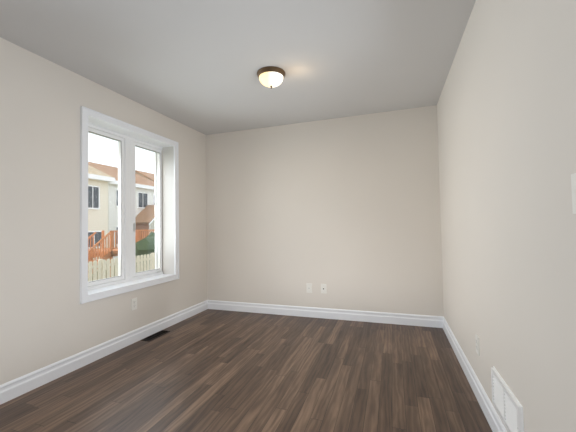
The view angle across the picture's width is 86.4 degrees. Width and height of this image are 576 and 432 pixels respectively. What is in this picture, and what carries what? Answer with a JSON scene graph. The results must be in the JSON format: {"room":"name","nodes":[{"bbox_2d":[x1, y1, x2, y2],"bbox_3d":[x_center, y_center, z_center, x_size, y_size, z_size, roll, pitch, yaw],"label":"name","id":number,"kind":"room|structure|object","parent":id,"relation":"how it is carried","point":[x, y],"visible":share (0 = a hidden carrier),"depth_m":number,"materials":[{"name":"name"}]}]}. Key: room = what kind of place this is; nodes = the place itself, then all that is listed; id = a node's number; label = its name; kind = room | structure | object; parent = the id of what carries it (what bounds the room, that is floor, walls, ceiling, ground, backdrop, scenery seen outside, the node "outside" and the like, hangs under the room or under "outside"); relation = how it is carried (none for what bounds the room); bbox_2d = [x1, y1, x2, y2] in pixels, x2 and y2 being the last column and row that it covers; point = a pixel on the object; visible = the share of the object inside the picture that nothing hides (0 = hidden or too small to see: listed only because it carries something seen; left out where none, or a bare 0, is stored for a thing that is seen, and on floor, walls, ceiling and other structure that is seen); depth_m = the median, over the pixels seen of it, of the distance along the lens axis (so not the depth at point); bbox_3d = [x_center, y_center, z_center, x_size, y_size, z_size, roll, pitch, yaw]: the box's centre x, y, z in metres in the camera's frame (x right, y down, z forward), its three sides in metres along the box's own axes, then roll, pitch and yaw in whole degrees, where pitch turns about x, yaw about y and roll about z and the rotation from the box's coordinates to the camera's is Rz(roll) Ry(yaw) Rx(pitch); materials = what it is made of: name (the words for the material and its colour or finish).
{"room":"empty bedroom","nodes":[
{"label":"empty bedroom","id":0,"kind":"room"},
{"bbox_2d":[0,37,206,384],"bbox_3d":[-2.036,0.076,2.074,0.250,2.560,5.118,-2,-2,19],"label":"wall","id":1,"kind":"structure","parent":0,"point":[47,318],"depth_m":2.39,"materials":[{"name":"paint"}]},
{"bbox_2d":[0,300,207,404],"bbox_3d":[-1.890,1.172,1.997,0.017,0.121,4.818,-2,-2,19],"label":"baseboard","id":2,"kind":"structure","parent":1,"relation":"attached to","point":[18,386],"depth_m":2.57,"materials":[{"name":"white wood"}]},
{"bbox_2d":[80,106,178,303],"bbox_3d":[-1.655,-0.083,3.187,0.284,1.656,1.229,-2,-2,19],"label":"window","id":3,"kind":"structure","parent":1,"relation":"in","point":[129,138],"depth_m":3.23,"materials":[{"name":"white plastic"}]},
{"bbox_2d":[131,298,136,310],"bbox_3d":[-1.538,0.881,3.071,0.008,0.115,0.070,-2,-2,19],"label":"outlet","id":4,"kind":"object","parent":1,"relation":"attached to","point":[133,303],"visible":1,"depth_m":3.06,"materials":[{"name":"plastic"}]},
{"bbox_2d":[0,0,475,134],"bbox_3d":[-0.583,-1.320,1.615,3.371,0.150,5.118,-2,-2,19],"label":"ceiling","id":5,"kind":"structure","parent":0,"point":[196,65],"depth_m":2.28,"materials":[{"name":"paint"}]},
{"bbox_2d":[257,66,284,88],"bbox_3d":[-0.143,-1.155,2.627,0.247,0.131,0.247,-2,-2,19],"label":"ceiling light","id":6,"kind":"object","parent":5,"relation":"attached to","point":[271,77],"visible":1,"depth_m":2.56,"materials":[{"name":"white glass"}]},
{"bbox_2d":[0,309,491,431],"bbox_3d":[-0.490,1.252,1.518,2.971,0.120,4.818,-2,-2,19],"label":"floor","id":7,"kind":"structure","parent":0,"point":[210,370],"depth_m":2.20,"materials":[{"name":"brown wood"}]},
{"bbox_2d":[142,330,169,340],"bbox_3d":[-1.391,1.259,3.233,0.107,0.006,0.305,-2,-2,19],"label":"floor vent","id":8,"kind":"object","parent":7,"relation":"in","point":[156,335],"visible":1,"depth_m":3.23,"materials":[{"name":"black metal"}]},
{"bbox_2d":[206,105,443,315],"bbox_3d":[0.288,0.093,3.907,2.971,2.560,0.150,-2,-2,19],"label":"wall","id":9,"kind":"structure","parent":0,"point":[346,210],"depth_m":3.75,"materials":[{"name":"paint"}]},
{"bbox_2d":[306,283,311,292],"bbox_3d":[0.261,0.895,3.807,0.070,0.115,0.018,-2,-2,19],"label":"outlet","id":10,"kind":"object","parent":9,"relation":"attached to","point":[308,287],"visible":1,"depth_m":3.81,"materials":[{"name":"plastic"}]},
{"bbox_2d":[321,284,326,293],"bbox_3d":[0.436,0.889,3.754,0.070,0.115,0.008,-2,-2,19],"label":"outlet","id":11,"kind":"object","parent":9,"relation":"attached to","point":[323,288],"visible":1,"depth_m":3.75,"materials":[{"name":"plastic"}]},
{"bbox_2d":[208,300,439,327],"bbox_3d":[0.280,1.189,3.795,2.910,0.121,0.017,-2,-2,19],"label":"baseboard","id":12,"kind":"structure","parent":9,"relation":"attached to","point":[327,313],"depth_m":3.71,"materials":[{"name":"white wood"}]},
{"bbox_2d":[437,0,575,431],"bbox_3d":[0.965,-0.009,1.055,0.150,2.560,5.118,-2,-2,19],"label":"wall","id":13,"kind":"structure","parent":0,"point":[506,115],"depth_m":1.31,"materials":[{"name":"paint"}]},
{"bbox_2d":[440,316,507,431],"bbox_3d":[0.906,1.092,1.047,0.017,0.121,4.818,-2,-2,19],"label":"baseboard","id":14,"kind":"structure","parent":13,"relation":"attached to","point":[496,425],"depth_m":2.00,"materials":[{"name":"white wood"}]},
{"bbox_2d":[475,334,479,355],"bbox_3d":[1.218,0.829,1.976,0.008,0.115,0.070,-2,-2,19],"label":"outlet","id":15,"kind":"object","parent":13,"relation":"attached to","point":[477,345],"visible":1,"depth_m":1.96,"materials":[{"name":"plastic"}]},
{"bbox_2d":[491,366,523,431],"bbox_3d":[1.047,0.910,1.477,0.018,0.202,0.392,-2,-2,19],"label":"air vent","id":16,"kind":"object","parent":13,"relation":"in","point":[506,403],"visible":1,"depth_m":1.45,"materials":[{"name":"metal"}]},
{"bbox_2d":[571,173,575,213],"bbox_3d":[0.812,-0.065,0.858,0.010,0.115,0.070,-2,-2,19],"label":"light switch","id":17,"kind":"object","parent":13,"relation":"attached to","point":[573,181],"visible":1,"depth_m":0.88,"materials":[{"name":"plastic"}]},
{"label":"outside","id":18,"kind":"structure","parent":0,"visible":0},
{"bbox_3d":[-29.105,4.277,30.929,69.730,0.300,100.000,-2,-2,19],"label":"ground","id":19,"kind":"structure","parent":18,"visible":0},
{"bbox_2d":[88,165,114,270],"bbox_3d":[-16.931,-0.543,18.508,9.720,8.119,6.500,-2,-2,19],"label":"house","id":20,"kind":"structure","parent":19,"relation":"on","point":[98,211],"depth_m":19.24,"materials":[{"name":"beige"}]},
{"bbox_2d":[88,229,154,276],"bbox_3d":[-9.498,2.113,15.737,2.730,2.728,5.830,-2,-2,19],"label":"deck","id":21,"kind":"object","parent":19,"relation":"on","point":[103,254],"depth_m":14.71,"materials":[{"name":"brown wood"}]},
{"bbox_2d":[88,253,154,281],"bbox_3d":[-5.265,2.338,13.329,0.160,1.619,16.050,-2,-2,19],"label":"fence","id":22,"kind":"object","parent":19,"relation":"on","point":[103,273],"depth_m":10.55,"materials":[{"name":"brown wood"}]},
{"bbox_2d":[88,162,154,262],"bbox_3d":[-15.930,-0.450,26.830,11.260,8.419,6.300,-2,-2,19],"label":"house","id":23,"kind":"structure","parent":19,"relation":"on","point":[143,199],"depth_m":25.04,"materials":[{"name":"white"}]},
{"bbox_2d":[135,170,154,181],"bbox_3d":[-13.204,-0.305,32.978,11.460,8.419,6.500,-2,-2,19],"label":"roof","id":24,"kind":"structure","parent":19,"relation":"on","point":[146,174],"depth_m":30.32,"materials":[{"name":"beige"}]},
{"bbox_2d":[135,232,154,270],"bbox_3d":[-6.512,2.013,15.105,2.339,2.458,2.764,-2,-2,19],"label":"shrub","id":25,"kind":"object","parent":19,"relation":"on","point":[141,251],"depth_m":13.90,"materials":[{"name":"green plant"}]}
]}

